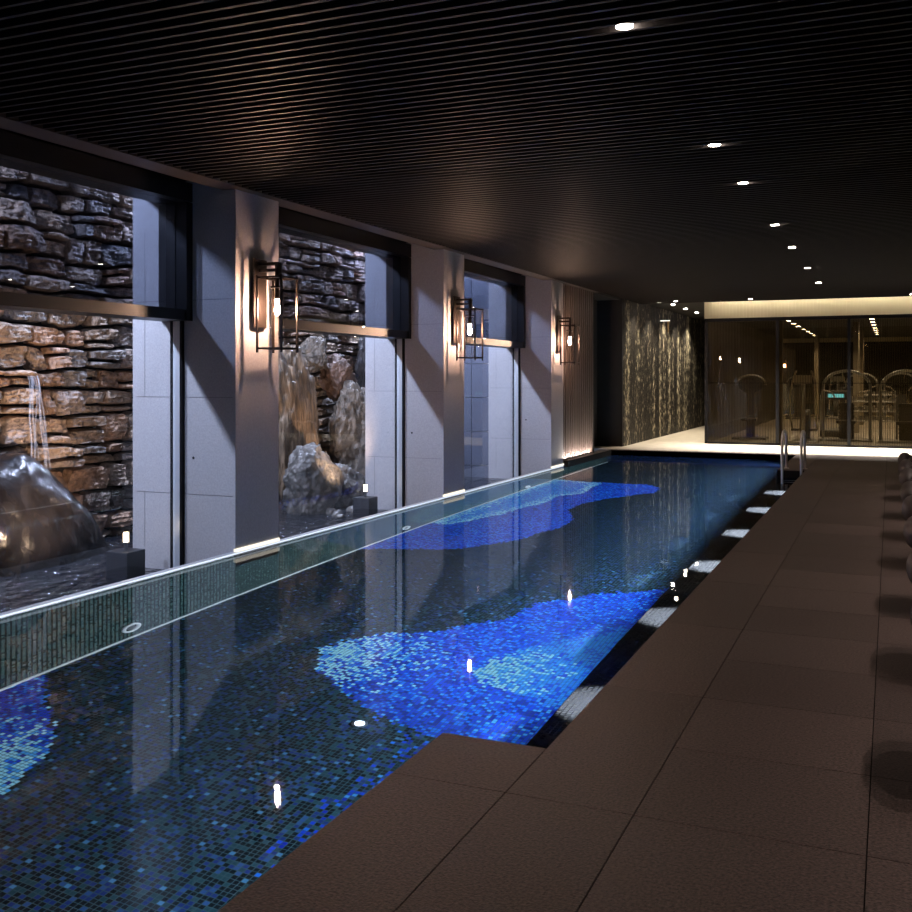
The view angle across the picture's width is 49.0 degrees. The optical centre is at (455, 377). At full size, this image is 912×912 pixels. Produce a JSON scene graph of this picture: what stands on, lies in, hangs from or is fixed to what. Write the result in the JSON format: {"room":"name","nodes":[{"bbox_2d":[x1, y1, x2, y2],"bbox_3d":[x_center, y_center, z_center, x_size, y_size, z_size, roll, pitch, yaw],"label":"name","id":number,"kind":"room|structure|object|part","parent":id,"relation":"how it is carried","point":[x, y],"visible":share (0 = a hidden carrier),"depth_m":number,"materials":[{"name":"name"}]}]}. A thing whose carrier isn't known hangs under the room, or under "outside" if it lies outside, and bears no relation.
{"room":"spa","nodes":[
{"label":"spa","id":0,"kind":"room"},
{"bbox_2d":[133,181,279,568],"bbox_3d":[-2.402,0.135,9.637,1.197,3.930,0.702,0,0,24],"label":"pier","id":1,"kind":"object","parent":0,"point":[231,390],"visible":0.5,"depth_m":9.28,"materials":[{"name":"grey"}]},
{"bbox_2d":[234,538,279,551],"bbox_3d":[-1.867,1.567,9.405,0.032,0.031,0.700,0,0,24],"label":"light","id":2,"kind":"object","parent":1,"relation":"attached to","point":[262,541],"depth_m":9.35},
{"bbox_2d":[253,258,297,352],"bbox_3d":[-1.702,-0.672,9.312,0.370,0.875,0.280,0,0,24],"label":"wall lantern","id":3,"kind":"object","parent":1,"relation":"attached to","point":[260,270],"visible":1,"depth_m":9.29,"materials":[{"name":"brown metal"}]},
{"bbox_3d":[-1.732,-1.003,9.325,0.214,0.146,0.060,0,0,24],"label":"arm","id":4,"kind":"part","parent":3,"relation":"part of","materials":[{"name":"brown metal"}]},
{"bbox_2d":[270,279,283,298],"bbox_3d":[-1.661,-0.825,9.294,0.128,0.190,0.128,0,0,24],"label":"socket","id":5,"kind":"object","parent":3,"relation":"attached to","point":[277,281],"depth_m":9.28,"materials":[{"name":"brown metal"}]},
{"bbox_3d":[-1.661,-0.657,9.294,0.054,0.145,0.054,0,0,24],"label":"bulb","id":6,"kind":"part","parent":3,"relation":"part of","materials":[{"name":"white glass"}]},
{"bbox_2d":[1,128,518,273],"bbox_3d":[2.813,-1.900,10.554,10.060,0.120,25.000,0,0,24],"label":"ceiling","id":7,"kind":"structure","parent":0,"point":[1,128],"depth_m":8.83,"materials":[{"name":"black"}]},
{"bbox_2d":[0,455,797,911],"bbox_3d":[1.039,1.615,10.835,4.178,0.001,20.300,0,0,24],"label":"pool water","id":8,"kind":"object","parent":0,"point":[167,741],"visible":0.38,"depth_m":5.66,"materials":[{"name":"blue liquid"}]},
{"bbox_2d":[365,243,464,509],"bbox_3d":[-0.563,0.135,13.864,1.197,3.930,0.702,0,0,24],"label":"pier","id":9,"kind":"object","parent":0,"point":[434,379],"visible":0.53,"depth_m":13.49,"materials":[{"name":"grey stone"}]},
{"bbox_2d":[442,489,464,496],"bbox_3d":[-0.028,1.567,13.633,0.032,0.031,0.700,0,0,24],"label":"light","id":10,"kind":"object","parent":9,"relation":"attached to","point":[449,492],"depth_m":13.55,"materials":[{"name":"white"}]},
{"bbox_2d":[453,296,482,360],"bbox_3d":[0.145,-0.672,13.557,0.370,0.875,0.280,0,0,24],"label":"wall lantern","id":11,"kind":"object","parent":9,"relation":"attached to","point":[456,300],"visible":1,"depth_m":13.53,"materials":[{"name":"brown metal"}]},
{"bbox_3d":[0.115,-1.003,13.571,0.214,0.146,0.060,0,0,24],"label":"arm","id":12,"kind":"part","parent":11,"relation":"part of","materials":[{"name":"brown metal"}]},
{"bbox_2d":[465,310,473,323],"bbox_3d":[0.186,-0.825,13.540,0.128,0.190,0.128,0,0,24],"label":"socket","id":13,"kind":"object","parent":11,"relation":"attached to","point":[469,315],"depth_m":13.52,"materials":[{"name":"brown metal"}]},
{"bbox_3d":[0.186,-0.657,13.540,0.054,0.145,0.054,0,0,24],"label":"bulb","id":14,"kind":"part","parent":11,"relation":"part of","materials":[{"name":"white glass"}]},
{"bbox_2d":[0,0,911,303],"bbox_3d":[3.350,-1.742,10.246,8.630,0.065,24.464,0,0,24],"label":"ceiling slats","id":15,"kind":"structure","parent":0,"point":[548,138],"depth_m":6.53,"materials":[{"name":"black wood"}]},
{"bbox_2d":[615,16,633,29],"bbox_3d":[0.820,-1.759,4.867,0.120,0.102,0.120,0,0,24],"label":"recessed light","id":16,"kind":"object","parent":15,"relation":"attached to","point":[620,26],"visible":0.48,"depth_m":4.86,"materials":[{"name":"white metal"}]},
{"bbox_2d":[464,345,488,477],"bbox_3d":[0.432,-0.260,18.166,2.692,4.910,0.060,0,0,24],"label":"wall","id":17,"kind":"structure","parent":0,"point":[476,376],"depth_m":18.16,"materials":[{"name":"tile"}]},
{"bbox_2d":[0,466,562,619],"bbox_3d":[-1.512,1.793,10.276,0.050,0.414,17.240,0,0,24],"label":"trim","id":18,"kind":"structure","parent":17,"relation":"attached to","point":[222,555],"depth_m":8.55,"materials":[{"name":"silver metal"}]},
{"bbox_2d":[0,113,597,291],"bbox_3d":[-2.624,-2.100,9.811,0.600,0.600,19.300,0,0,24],"label":"trim","id":19,"kind":"structure","parent":17,"relation":"attached to","point":[11,132],"depth_m":8.83,"materials":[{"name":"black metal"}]},
{"bbox_2d":[0,131,192,567],"bbox_3d":[-3.382,0.150,7.556,0.370,3.900,3.900,0,0,24],"label":"window","id":20,"kind":"structure","parent":19,"relation":"attached to","point":[81,234],"depth_m":8.33,"materials":[{"name":"black"}]},
{"bbox_3d":[-3.326,-1.130,7.532,0.012,1.020,3.700,0,0,24],"label":"pane","id":21,"kind":"part","parent":20,"relation":"part of","materials":[{"name":"clear glass"}]},
{"bbox_3d":[-3.382,-1.165,7.556,0.370,1.270,3.900,0,0,24],"label":"frame","id":22,"kind":"part","parent":20,"relation":"part of","materials":[{"name":"black metal"}]},
{"bbox_2d":[279,208,410,508],"bbox_3d":[-1.545,0.150,11.779,0.370,3.900,3.910,0,0,24],"label":"window","id":23,"kind":"structure","parent":19,"relation":"attached to","point":[352,282],"depth_m":12.14,"materials":[{"name":"black"}]},
{"bbox_3d":[-1.489,-1.130,11.755,0.012,1.020,3.710,0,0,24],"label":"pane","id":24,"kind":"part","parent":23,"relation":"part of","materials":[{"name":"clear glass"}]},
{"bbox_3d":[-1.545,-1.165,11.779,0.370,1.270,3.910,0,0,24],"label":"frame","id":25,"kind":"part","parent":23,"relation":"part of","materials":[{"name":"black metal"}]},
{"bbox_2d":[464,259,524,477],"bbox_3d":[0.292,0.150,16.002,0.370,3.900,3.900,0,0,24],"label":"window","id":26,"kind":"structure","parent":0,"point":[500,293],"depth_m":16.85,"materials":[{"name":"black"}]},
{"bbox_3d":[0.348,-1.130,15.977,0.012,1.020,3.700,0,0,24],"label":"pane","id":27,"kind":"part","parent":26,"relation":"part of","materials":[{"name":"clear glass"}]},
{"bbox_3d":[0.292,-1.165,16.002,0.370,1.270,3.900,0,0,24],"label":"frame","id":28,"kind":"part","parent":26,"relation":"part of","materials":[{"name":"black metal"}]},
{"bbox_2d":[489,275,563,478],"bbox_3d":[1.272,0.135,18.082,1.197,3.930,0.702,0,0,24],"label":"pier","id":29,"kind":"object","parent":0,"point":[541,371],"visible":0.57,"depth_m":17.70,"materials":[{"name":"grey"}]},
{"bbox_2d":[557,315,579,364],"bbox_3d":[1.980,-0.672,17.776,0.370,0.875,0.280,0,0,24],"label":"wall lantern","id":30,"kind":"object","parent":29,"relation":"attached to","point":[559,318],"visible":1,"depth_m":17.76,"materials":[{"name":"brown metal"}]},
{"bbox_3d":[1.950,-1.003,17.789,0.214,0.146,0.060,0,0,24],"label":"arm","id":31,"kind":"part","parent":30,"relation":"part of","materials":[{"name":"brown metal"}]},
{"bbox_2d":[217,426,911,911],"bbox_3d":[5.113,1.562,15.388,9.500,0.136,35.700,0,0,24],"label":"floor","id":32,"kind":"structure","parent":0,"point":[760,803],"depth_m":3.80,"materials":[{"name":"brown tile"}]},
{"bbox_2d":[732,374,767,439],"bbox_3d":[7.204,0.699,24.456,0.800,1.590,0.700,0,0,24],"label":"machine","id":33,"kind":"object","parent":32,"relation":"on","point":[746,374],"visible":0.63,"depth_m":24.39,"materials":[{"name":"black metal"}]},
{"bbox_3d":[7.130,1.009,24.287,0.360,0.070,0.270,0,0,24],"label":"seat","id":34,"kind":"part","parent":33,"relation":"part of","materials":[{"name":"black rubber"}]},
{"bbox_3d":[7.204,0.041,24.456,0.759,0.274,0.040,0,0,24],"label":"head rail","id":35,"kind":"part","parent":33,"relation":"part of","materials":[{"name":"silver metal"}]},
{"bbox_2d":[779,321,782,439],"bbox_3d":[7.842,-0.013,24.233,0.150,3.014,0.300,0,0,24],"label":"pillar","id":36,"kind":"structure","parent":32,"relation":"on","point":[779,321],"depth_m":24.09,"materials":[{"name":"brown metal"}]},
{"bbox_2d":[781,430,807,478],"bbox_3d":[5.481,1.569,16.234,0.380,1.462,0.765,0,0,24],"label":"pool ladder","id":37,"kind":"object","parent":32,"relation":"attached to","point":[803,434],"visible":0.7,"depth_m":15.99,"materials":[{"name":"silver metal"}]},
{"bbox_3d":[5.347,1.569,16.290,0.044,1.462,0.723,0,0,24],"label":"handrail","id":38,"kind":"part","parent":37,"relation":"part of","materials":[{"name":"silver metal"}]},
{"bbox_3d":[5.613,1.569,16.174,0.044,1.462,0.723,0,0,24],"label":"handrail","id":39,"kind":"part","parent":37,"relation":"part of","materials":[{"name":"silver metal"}]},
{"bbox_2d":[788,370,819,443],"bbox_3d":[8.015,0.659,23.013,0.604,1.670,1.400,0,0,24],"label":"trainer","id":40,"kind":"object","parent":32,"relation":"on","point":[794,375],"visible":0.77,"depth_m":22.64,"materials":[{"name":"grey metal"}]},
{"bbox_3d":[7.779,0.519,23.023,0.163,1.388,0.593,0,0,24],"label":"swing arm","id":41,"kind":"part","parent":40,"relation":"part of","materials":[{"name":"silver metal"}]},
{"bbox_3d":[8.183,0.519,22.847,0.162,1.388,0.593,0,0,24],"label":"swing arm","id":42,"kind":"part","parent":40,"relation":"part of","materials":[{"name":"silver metal"}]},
{"bbox_2d":[820,390,852,436],"bbox_3d":[9.955,0.904,26.095,0.790,1.180,1.800,0,0,24],"label":"treadmill","id":43,"kind":"object","parent":32,"relation":"on","point":[829,390],"visible":0.21,"depth_m":25.36,"materials":[{"name":"black rubber"}]},
{"bbox_2d":[820,370,872,441],"bbox_3d":[9.239,0.647,23.671,1.160,1.694,0.697,0,0,24],"label":"cable machine","id":44,"kind":"object","parent":32,"relation":"on","point":[860,374],"visible":0.6,"depth_m":23.76,"materials":[{"name":"silver metal"}]},
{"bbox_3d":[9.207,1.034,23.596,0.440,0.080,0.220,0,0,24],"label":"seat","id":45,"kind":"part","parent":44,"relation":"part of","materials":[{"name":"black rubber"}]},
{"bbox_2d":[854,322,857,432],"bbox_3d":[10.925,-0.013,27.309,0.150,3.014,0.400,0,0,24],"label":"pillar","id":46,"kind":"structure","parent":32,"relation":"on","point":[854,322],"depth_m":27.13,"materials":[{"name":"metal"}]},
{"bbox_2d":[852,396,897,438],"bbox_3d":[10.300,0.969,24.680,1.100,1.050,0.320,0,0,24],"label":"dumbbell rack","id":47,"kind":"object","parent":32,"relation":"on","point":[896,398],"visible":0.48,"depth_m":24.34,"materials":[{"name":"grey metal"}]},
{"bbox_2d":[854,410,893,411],"bbox_3d":[10.292,0.819,24.662,1.000,0.030,0.240,0,0,24],"label":"shelf","id":48,"kind":"object","parent":47,"relation":"attached to","point":[854,410],"depth_m":24.65,"materials":[{"name":"brown"}]},
{"bbox_2d":[857,420,893,421],"bbox_3d":[10.292,1.059,24.662,1.000,0.030,0.240,0,0,24],"label":"shelf","id":49,"kind":"object","parent":47,"relation":"attached to","point":[857,420],"depth_m":24.57,"materials":[{"name":"brown"}]},
{"bbox_3d":[10.781,0.969,24.471,0.050,1.050,0.320,0,0,24],"label":"post","id":50,"kind":"part","parent":47,"relation":"part of","materials":[{"name":"grey metal"}]},
{"bbox_2d":[878,369,910,443],"bbox_3d":[10.351,0.647,22.969,1.220,1.694,0.697,0,0,24],"label":"cable machine","id":51,"kind":"object","parent":32,"relation":"on","point":[908,370],"visible":0.73,"depth_m":23.06,"materials":[{"name":"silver metal"}]},
{"bbox_3d":[10.319,1.034,22.894,0.440,0.080,0.220,0,0,24],"label":"seat","id":52,"kind":"part","parent":51,"relation":"part of","materials":[{"name":"black rubber"}]},
{"bbox_2d":[898,459,911,473],"bbox_3d":[6.928,1.112,13.295,1.920,0.776,0.700,0,0,24],"label":"lounger","id":53,"kind":"object","parent":32,"relation":"on","point":[904,463],"visible":0.43,"depth_m":13.46,"materials":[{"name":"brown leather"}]},
{"bbox_2d":[898,452,911,464],"bbox_3d":[7.485,1.112,14.574,1.920,0.776,0.700,0,0,24],"label":"lounger","id":54,"kind":"object","parent":32,"relation":"on","point":[904,455],"visible":0.4,"depth_m":14.74,"materials":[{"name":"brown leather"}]},
{"bbox_2d":[899,467,911,484],"bbox_3d":[6.384,1.112,12.043,1.920,0.776,0.700,0,0,24],"label":"lounger","id":55,"kind":"object","parent":32,"relation":"on","point":[905,475],"visible":0.66,"depth_m":12.18,"materials":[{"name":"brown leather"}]},
{"bbox_2d":[900,481,911,500],"bbox_3d":[5.678,1.112,10.420,1.920,0.776,0.700,0,0,24],"label":"lounger","id":56,"kind":"object","parent":32,"relation":"on","point":[906,489],"visible":0.67,"depth_m":10.58,"materials":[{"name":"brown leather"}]},
{"bbox_2d":[901,495,911,519],"bbox_3d":[5.103,1.112,9.100,1.920,0.776,0.700,0,0,24],"label":"lounger","id":57,"kind":"object","parent":32,"relation":"on","point":[906,508],"visible":0.8,"depth_m":9.27,"materials":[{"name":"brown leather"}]},
{"bbox_2d":[903,516,911,547],"bbox_3d":[4.493,1.112,7.697,1.920,0.776,0.700,0,0,24],"label":"lounger","id":58,"kind":"object","parent":32,"relation":"on","point":[907,530],"visible":1,"depth_m":7.89,"materials":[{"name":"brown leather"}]},
{"bbox_2d":[906,551,911,582],"bbox_3d":[3.835,1.112,6.184,1.920,0.776,0.700,0,0,24],"label":"lounger","id":59,"kind":"object","parent":32,"relation":"on","point":[909,559],"visible":1,"depth_m":6.43,"materials":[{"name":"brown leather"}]},
{"bbox_2d":[910,606,911,624],"bbox_3d":[3.243,1.112,4.822,1.920,0.776,0.700,0,0,24],"label":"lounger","id":60,"kind":"object","parent":32,"relation":"on","point":[911,606],"visible":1,"depth_m":5.17,"materials":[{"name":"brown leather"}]},
{"bbox_2d":[563,284,592,459],"bbox_3d":[2.295,-0.155,19.114,0.120,3.310,2.005,0,0,24],"label":"wall","id":61,"kind":"structure","parent":0,"point":[577,303],"depth_m":18.99,"materials":[{"name":"brown wood"}]},
{"bbox_2d":[563,283,704,321],"bbox_3d":[5.348,-1.810,25.482,2.680,0.200,16.200,0,0,24],"label":"ceiling","id":62,"kind":"structure","parent":0,"point":[679,308],"depth_m":24.84,"materials":[{"name":"black"}]},
{"bbox_2d":[593,293,704,452],"bbox_3d":[5.307,-0.200,26.590,0.720,3.400,14.200,0,0,24],"label":"wall","id":63,"kind":"structure","parent":0,"point":[664,371],"depth_m":23.71,"materials":[{"name":"black stone"}]},
{"bbox_2d":[660,320,669,331],"bbox_3d":[5.309,-1.317,25.390,0.240,0.295,0.024,0,0,24],"label":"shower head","id":64,"kind":"object","parent":63,"relation":"attached to","point":[660,320],"visible":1,"depth_m":25.35,"materials":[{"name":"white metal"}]},
{"bbox_2d":[611,450,792,476],"bbox_3d":[4.894,2.356,20.226,3.760,1.688,0.001,0,0,24],"label":"wall","id":65,"kind":"structure","parent":0,"point":[666,454],"depth_m":20.47,"materials":[{"name":"tile"}]},
{"bbox_2d":[709,322,753,440],"bbox_3d":[7.801,-0.200,27.686,0.060,3.400,10.200,0,0,24],"label":"wall","id":66,"kind":"structure","parent":0,"point":[709,322],"depth_m":26.23,"materials":[{"name":"black"}]},
{"bbox_2d":[704,296,911,318],"bbox_3d":[9.023,-1.680,21.520,7.220,0.640,0.135,0,0,24],"label":"trim","id":67,"kind":"structure","parent":66,"relation":"attached to","point":[872,305],"depth_m":21.99,"materials":[{"name":"beige"}]},
{"bbox_2d":[705,314,911,448],"bbox_3d":[9.033,0.070,21.542,7.220,2.860,0.115,0,0,24],"label":"glass partition","id":68,"kind":"structure","parent":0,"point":[848,318],"depth_m":22.14,"materials":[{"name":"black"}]},
{"bbox_2d":[738,318,910,328],"bbox_3d":[10.787,-1.560,25.575,7.220,0.080,8.690,0,0,24],"label":"ceiling","id":69,"kind":"structure","parent":0,"point":[882,319],"depth_m":27.89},
{"bbox_2d":[755,326,910,428],"bbox_3d":[12.528,-0.150,29.501,7.160,3.300,0.100,0,0,24],"label":"wall","id":70,"kind":"structure","parent":0,"point":[877,327],"depth_m":30.04,"materials":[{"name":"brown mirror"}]},
{"label":"outside","id":71,"kind":"structure","parent":0,"visible":0},
{"bbox_3d":[-2.836,2.185,11.048,2.985,0.130,16.000,0,0,24],"label":"floor","id":72,"kind":"structure","parent":71,"visible":0},
{"bbox_2d":[0,452,110,576],"bbox_3d":[-4.285,1.361,9.307,0.695,1.279,3.054,0,0,22],"label":"boulder","id":73,"kind":"object","parent":72,"relation":"on","point":[43,525],"visible":0.89,"depth_m":9.54,"materials":[{"name":"grey stone"}]},
{"bbox_2d":[106,532,144,579],"bbox_3d":[-2.992,1.750,9.066,0.240,0.700,0.240,0,0,24],"label":"spotlight","id":74,"kind":"object","parent":72,"relation":"on","point":[125,563],"visible":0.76,"depth_m":8.98,"materials":[{"name":"black"}]},
{"bbox_2d":[0,477,505,612],"bbox_3d":[-2.738,1.800,10.978,2.740,0.001,15.630,0,0,24],"label":"pond water","id":75,"kind":"structure","parent":72,"relation":"on","point":[17,591],"depth_m":9.21,"materials":[{"name":"black liquid"}]},
{"bbox_2d":[326,508,336,513],"bbox_3d":[-1.659,1.792,13.308,0.153,0.126,0.170,0,0,24],"label":"pebble","id":76,"kind":"object","parent":75,"relation":"in","point":[329,510],"visible":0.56,"depth_m":13.25,"materials":[{"name":"grey stone"}]},
{"bbox_2d":[331,510,342,516],"bbox_3d":[-1.550,1.791,13.057,0.157,0.134,0.178,0,0,-10],"label":"pebble","id":77,"kind":"object","parent":75,"relation":"in","point":[334,513],"visible":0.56,"depth_m":13.01,"materials":[{"name":"grey stone"}]},
{"bbox_2d":[335,514,343,517],"bbox_3d":[-1.498,1.793,12.884,0.110,0.087,0.132,0,0,7],"label":"pebble","id":78,"kind":"object","parent":75,"relation":"on","point":[337,515],"visible":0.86,"depth_m":12.84,"materials":[{"name":"grey stone"}]},
{"bbox_2d":[346,506,352,511],"bbox_3d":[-1.405,1.795,13.566,0.158,0.126,0.192,0,0,24],"label":"pebble","id":79,"kind":"object","parent":75,"relation":"in","point":[350,508],"visible":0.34,"depth_m":13.50,"materials":[{"name":"grey stone"}]},
{"bbox_2d":[279,343,319,508],"bbox_3d":[-2.311,0.829,14.167,0.521,2.678,1.262,0,0,19],"label":"boulder","id":80,"kind":"object","parent":72,"relation":"on","point":[298,414],"visible":0.45,"depth_m":13.88,"materials":[{"name":"brown stone"}]},
{"bbox_2d":[282,442,343,514],"bbox_3d":[-1.922,1.439,13.547,0.734,1.136,1.021,0,0,10],"label":"boulder","id":81,"kind":"object","parent":72,"relation":"on","point":[313,483],"visible":0.91,"depth_m":13.19,"materials":[{"name":"grey stone"}]},
{"bbox_2d":[328,380,364,475],"bbox_3d":[-1.526,1.026,15.345,1.023,2.005,0.759,0,0,-26],"label":"boulder","id":82,"kind":"object","parent":72,"relation":"on","point":[346,426],"visible":0.44,"depth_m":14.98,"materials":[{"name":"grey stone"}]},
{"bbox_2d":[319,353,356,400],"bbox_3d":[-1.815,-0.003,15.366,0.492,0.752,0.703,0,0,20],"label":"boulder","id":83,"kind":"object","parent":82,"relation":"on","point":[338,370],"visible":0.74,"depth_m":15.16,"materials":[{"name":"brown stone"}]},
{"bbox_2d":[300,336,327,372],"bbox_3d":[-2.130,-0.356,14.983,0.410,0.549,0.507,0,0,24],"label":"boulder","id":84,"kind":"object","parent":83,"relation":"on","point":[313,349],"visible":0.93,"depth_m":14.84,"materials":[{"name":"grey stone"}]},
{"bbox_2d":[355,337,364,388],"bbox_3d":[-1.325,-0.077,16.259,0.427,1.845,0.924,0,0,26],"label":"boulder","id":85,"kind":"object","parent":82,"relation":"on","point":[360,363],"visible":0.11,"depth_m":15.95,"materials":[{"name":"grey stone"}]},
{"bbox_2d":[335,463,364,506],"bbox_3d":[-1.578,1.592,14.247,0.548,0.758,0.637,0,0,10],"label":"boulder","id":86,"kind":"object","parent":72,"relation":"on","point":[354,481],"visible":0.41,"depth_m":14.05,"materials":[{"name":"grey stone"}]},
{"bbox_2d":[353,485,377,516],"bbox_3d":[-1.188,1.750,13.112,0.240,0.700,0.240,0,0,24],"label":"spotlight","id":87,"kind":"object","parent":72,"relation":"on","point":[365,505],"visible":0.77,"depth_m":13.02,"materials":[{"name":"black metal"}]},
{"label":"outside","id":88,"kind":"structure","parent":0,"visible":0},
{"bbox_2d":[0,309,358,536],"bbox_3d":[-3.645,-0.315,12.049,0.282,5.114,16.798,0,0,24],"label":"wall","id":89,"kind":"structure","parent":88,"point":[14,429],"depth_m":10.96,"materials":[{"name":"stone"}]}
]}

